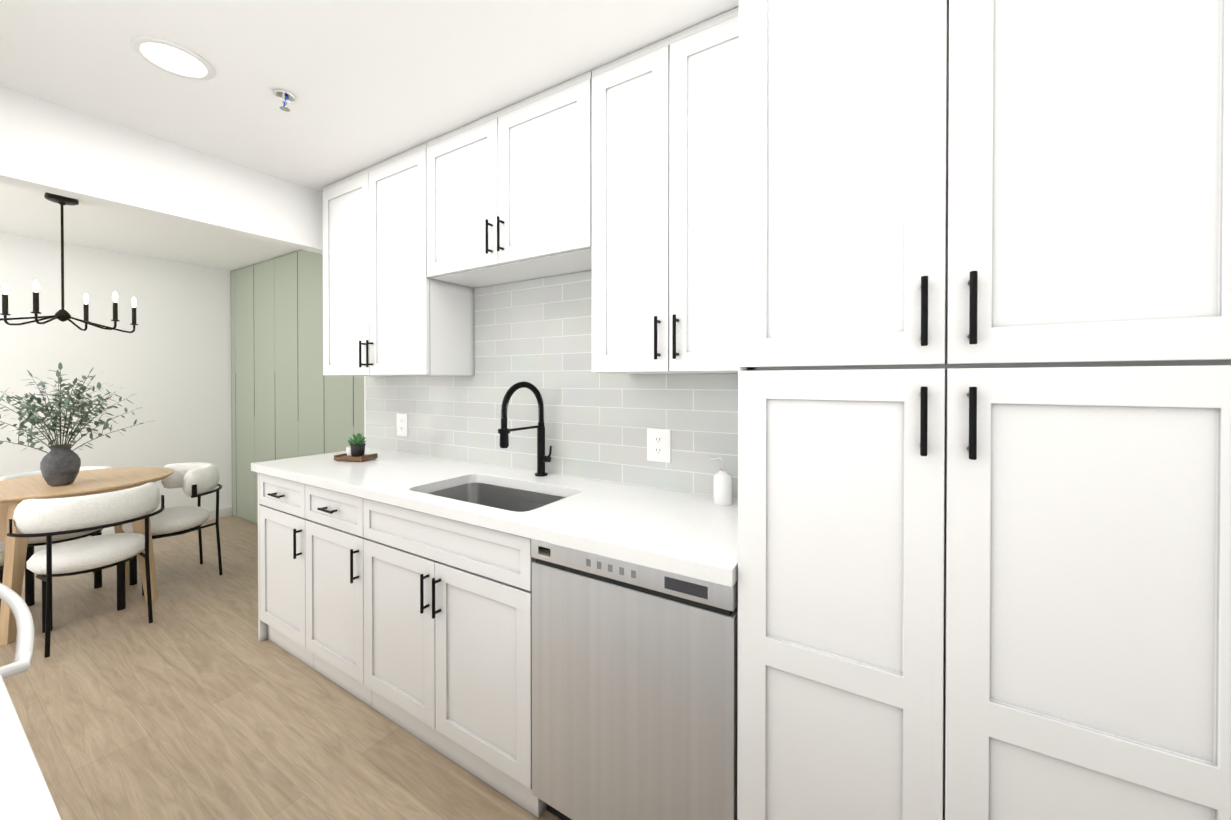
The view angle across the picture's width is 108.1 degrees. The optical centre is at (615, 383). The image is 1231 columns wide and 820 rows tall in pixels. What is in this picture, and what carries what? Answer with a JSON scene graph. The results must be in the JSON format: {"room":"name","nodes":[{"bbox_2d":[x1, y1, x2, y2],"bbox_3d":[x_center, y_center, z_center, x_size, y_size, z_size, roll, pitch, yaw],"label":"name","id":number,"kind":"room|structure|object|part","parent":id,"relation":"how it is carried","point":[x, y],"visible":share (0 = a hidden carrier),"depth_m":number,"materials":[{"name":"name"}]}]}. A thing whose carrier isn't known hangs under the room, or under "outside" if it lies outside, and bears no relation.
{"room":"kitchen","nodes":[
{"label":"kitchen","id":0,"kind":"room"},
{"bbox_2d":[0,232,231,530],"bbox_3d":[-4.532,0.104,3.285,0.100,2.416,3.900,0,0,31],"label":"wall","id":1,"kind":"structure","parent":0,"point":[168,360],"depth_m":3.80,"materials":[{"name":"white paint"}]},
{"bbox_2d":[34,506,231,552],"bbox_3d":[-4.616,1.266,3.046,0.014,0.095,3.190,0,0,31],"label":"baseboard","id":2,"kind":"structure","parent":1,"relation":"attached to","point":[225,512],"depth_m":4.27,"materials":[{"name":"white wood"}]},
{"bbox_2d":[0,516,560,819],"bbox_3d":[-1.230,1.374,1.411,7.700,0.100,4.100,0,0,31],"label":"floor","id":3,"kind":"structure","parent":0,"point":[196,699],"depth_m":1.76,"materials":[{"name":"brown wood"}]},
{"bbox_2d":[0,541,5,607],"bbox_3d":[-3.406,0.944,2.255,0.553,0.750,0.476,0,0,31],"label":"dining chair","id":4,"kind":"object","parent":3,"relation":"on","point":[2,548],"visible":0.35,"depth_m":2.32,"materials":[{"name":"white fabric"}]},
{"bbox_2d":[0,583,34,678],"bbox_3d":[-1.457,0.799,0.672,0.756,1.060,0.698,0,0,31],"label":"chair","id":5,"kind":"object","parent":3,"relation":"on","point":[14,601],"visible":1,"depth_m":0.85,"materials":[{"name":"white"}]},
{"bbox_2d":[0,466,111,605],"bbox_3d":[-3.552,0.940,2.850,0.476,0.750,0.553,0,0,31],"label":"dining chair","id":6,"kind":"object","parent":3,"relation":"on","point":[30,580],"visible":0.23,"depth_m":2.71,"materials":[{"name":"white fabric"}]},
{"bbox_2d":[7,482,164,657],"bbox_3d":[-2.812,0.943,2.401,0.476,0.750,0.553,0,0,31],"label":"dining chair","id":7,"kind":"object","parent":3,"relation":"on","point":[49,518],"visible":1,"depth_m":2.29,"materials":[{"name":"white fabric"}]},
{"bbox_2d":[0,467,172,645],"bbox_3d":[-3.182,0.942,2.625,0.830,0.748,0.830,0,0,31],"label":"dining table","id":8,"kind":"object","parent":3,"relation":"on","point":[14,493],"visible":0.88,"depth_m":2.47,"materials":[{"name":"brown wood"}]},
{"bbox_2d":[0,362,154,485],"bbox_3d":[-3.109,0.224,2.521,0.423,0.689,0.737,0,0,31],"label":"vase","id":9,"kind":"object","parent":8,"relation":"on","point":[60,464],"visible":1,"depth_m":2.48,"materials":[{"name":"grey ceramic"}]},
{"bbox_2d":[122,462,222,595],"bbox_3d":[-2.958,0.939,2.996,0.553,0.750,0.476,0,0,31],"label":"dining chair","id":10,"kind":"object","parent":3,"relation":"on","point":[195,479],"visible":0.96,"depth_m":2.95,"materials":[{"name":"white fabric"}]},
{"bbox_2d":[231,265,254,523],"bbox_3d":[-3.410,0.097,4.526,0.527,2.412,0.606,0,0,31],"label":"wall panel","id":11,"kind":"object","parent":3,"relation":"on","point":[242,368],"depth_m":4.27,"materials":[{"name":"green paint"}]},
{"bbox_2d":[251,259,274,524],"bbox_3d":[-3.013,0.098,4.285,0.421,2.412,0.606,0,0,31],"label":"wall panel","id":12,"kind":"object","parent":3,"relation":"on","point":[262,276],"depth_m":4.03,"materials":[{"name":"green paint"}]},
{"bbox_2d":[271,252,298,459],"bbox_3d":[-2.653,0.100,4.067,0.421,2.412,0.606,0,0,31],"label":"wall panel","id":13,"kind":"object","parent":3,"relation":"on","point":[289,399],"depth_m":3.81,"materials":[{"name":"green paint"}]},
{"bbox_2d":[257,472,313,668],"bbox_3d":[-1.486,0.881,2.386,0.489,0.874,0.598,0,0,31],"label":"base cabinet","id":14,"kind":"object","parent":3,"relation":"on","point":[282,570],"depth_m":2.16,"materials":[{"name":"white wood"}]},
{"bbox_3d":[-1.678,0.880,2.522,0.019,0.874,0.564,0,0,31],"label":"base cabinet end panel","id":15,"kind":"part","parent":14,"relation":"part of","materials":[{"name":"white wood"}]},
{"bbox_2d":[295,250,322,456],"bbox_3d":[-2.302,0.101,3.855,0.421,2.412,0.606,0,0,31],"label":"wall panel","id":16,"kind":"object","parent":3,"relation":"on","point":[308,265],"depth_m":3.60,"materials":[{"name":"green paint"}]},
{"bbox_2d":[323,375,350,453],"bbox_3d":[-1.941,0.103,3.636,0.421,2.412,0.606,0,0,31],"label":"wall panel","id":17,"kind":"object","parent":3,"relation":"on","point":[336,389],"depth_m":3.39,"materials":[{"name":"green paint"}]},
{"bbox_2d":[305,484,371,706],"bbox_3d":[-1.075,0.882,2.137,0.469,0.874,0.598,0,0,31],"label":"base cabinet","id":18,"kind":"object","parent":3,"relation":"on","point":[334,563],"visible":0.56,"depth_m":1.91,"materials":[{"name":"white wood"}]},
{"bbox_2d":[351,376,364,440],"bbox_3d":[-1.590,0.104,3.424,0.421,2.412,0.606,0,0,31],"label":"wall panel","id":19,"kind":"object","parent":3,"relation":"on","point":[357,382],"depth_m":3.24,"materials":[{"name":"green paint"}]},
{"bbox_2d":[363,498,546,817],"bbox_3d":[-0.494,0.885,1.786,0.887,0.874,0.598,0,0,31],"label":"base cabinet","id":20,"kind":"object","parent":3,"relation":"on","point":[447,638],"visible":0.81,"depth_m":1.51,"materials":[{"name":"white wood"}]},
{"bbox_2d":[251,381,737,586],"bbox_3d":[-0.645,0.311,1.878,2.469,0.641,0.586,0,0,31],"label":"countertop","id":21,"kind":"structure","parent":20,"relation":"on","point":[691,535],"depth_m":1.56,"materials":[{"name":"white stone"}]},
{"bbox_2d":[334,433,377,461],"bbox_3d":[-1.369,0.331,2.353,0.170,0.143,0.116,0,0,13],"label":"plant","id":22,"kind":"object","parent":21,"relation":"on","point":[355,450],"visible":1,"depth_m":2.33,"materials":[{"name":"green plant"}]},
{"bbox_2d":[709,457,732,505],"bbox_3d":[0.361,0.328,1.522,0.074,0.160,0.064,0,0,31],"label":"soap dispenser","id":23,"kind":"object","parent":21,"relation":"on","point":[722,486],"visible":1,"depth_m":1.50,"materials":[{"name":"white ceramic"}]},
{"bbox_2d":[531,539,737,819],"bbox_3d":[0.155,0.888,1.409,0.604,0.872,0.570,0,0,31],"label":"dishwasher","id":24,"kind":"object","parent":3,"relation":"on","point":[634,691],"visible":0.77,"depth_m":1.15,"materials":[{"name":"silver metal"}]},
{"bbox_2d":[737,0,1230,819],"bbox_3d":[0.906,0.121,0.933,1.159,2.413,0.598,0,0,31],"label":"pantry cabinet","id":25,"kind":"object","parent":3,"relation":"on","point":[983,408],"visible":1,"depth_m":0.78,"materials":[{"name":"white wood"}]},
{"bbox_2d":[0,0,738,270],"bbox_3d":[-1.230,-1.142,1.394,7.700,0.100,4.100,0,0,31],"label":"ceiling","id":26,"kind":"structure","parent":0,"point":[367,83],"depth_m":1.57,"materials":[{"name":"white paint"}]},
{"bbox_2d":[0,192,137,332],"bbox_3d":[-3.240,-0.713,2.615,0.383,0.772,0.657,0,0,31],"label":"chandelier","id":27,"kind":"object","parent":26,"relation":"hanging from","point":[62,314],"visible":1,"depth_m":2.61,"materials":[{"name":"black metal"}]},
{"bbox_2d":[0,85,322,253],"bbox_3d":[-2.322,-0.929,1.619,0.100,0.328,3.150,0,0,31],"label":"ceiling beam","id":28,"kind":"structure","parent":26,"relation":"attached to","point":[51,147],"depth_m":1.95,"materials":[{"name":"white paint"}]},
{"bbox_2d":[131,36,214,79],"bbox_3d":[-1.482,-1.088,1.500,0.200,0.007,0.200,0,0,31],"label":"recessed light","id":29,"kind":"object","parent":26,"relation":"in","point":[172,58],"visible":1,"depth_m":1.49,"materials":[{"name":"white plastic"}]},
{"bbox_2d":[274,89,295,111],"bbox_3d":[-1.251,-1.065,1.688,0.068,0.055,0.068,0,0,31],"label":"sprinkler head","id":30,"kind":"object","parent":26,"relation":"attached to","point":[285,96],"visible":1,"depth_m":1.68},
{"bbox_2d":[364,373,731,494],"bbox_3d":[0.560,0.115,1.608,4.850,2.416,0.195,0,0,31],"label":"wall","id":31,"kind":"structure","parent":0,"point":[474,375],"depth_m":2.78,"materials":[{"name":"white paint"}]},
{"bbox_2d":[323,142,474,375],"bbox_3d":[-1.181,-0.569,2.359,0.907,1.053,0.312,0,0,31],"label":"upper cabinet","id":32,"kind":"object","parent":31,"relation":"attached to","point":[390,308],"visible":0.96,"depth_m":2.20,"materials":[{"name":"white wood"}]},
{"bbox_2d":[426,71,591,287],"bbox_3d":[-0.407,-0.785,1.889,0.897,0.613,0.312,0,0,31],"label":"upper cabinet","id":33,"kind":"object","parent":31,"relation":"attached to","point":[509,194],"visible":0.77,"depth_m":1.75,"materials":[{"name":"white wood"}]},
{"bbox_2d":[365,270,737,499],"bbox_3d":[-0.494,-0.038,2.127,2.467,0.884,0.006,0,0,31],"label":"tile backsplash","id":34,"kind":"structure","parent":31,"relation":"attached to","point":[537,333],"depth_m":1.98,"materials":[{"name":"grey tile"}]},
{"bbox_2d":[397,413,407,435],"bbox_3d":[-1.226,0.236,2.564,0.100,0.128,0.008,0,0,31],"label":"outlet","id":35,"kind":"object","parent":34,"relation":"attached to","point":[402,424],"visible":1,"depth_m":2.56,"materials":[{"name":"white plastic"}]},
{"bbox_2d":[647,428,670,462],"bbox_3d":[0.166,0.237,1.721,0.100,0.128,0.008,0,0,31],"label":"duplex electrical outlet","id":36,"kind":"object","parent":34,"relation":"attached to","point":[658,445],"visible":1,"depth_m":1.72,"materials":[{"name":"white plastic"}]},
{"bbox_2d":[592,7,738,373],"bbox_3d":[0.230,-0.563,1.504,0.588,1.053,0.312,0,0,31],"label":"upper cabinet","id":37,"kind":"object","parent":31,"relation":"attached to","point":[665,144],"visible":0.85,"depth_m":1.40,"materials":[{"name":"white wood"}]},
{"bbox_3d":[-0.790,0.895,0.231,0.827,0.874,0.629,0,0,31],"label":"base cabinet","id":38,"kind":"object","parent":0,"visible":0},
{"bbox_2d":[0,673,60,819],"bbox_3d":[-0.089,0.440,-0.204,2.481,0.040,0.622,0,0,31],"label":"countertop","id":39,"kind":"structure","parent":38,"relation":"on","point":[25,793],"depth_m":0.47,"materials":[{"name":"white stone"}]}
]}

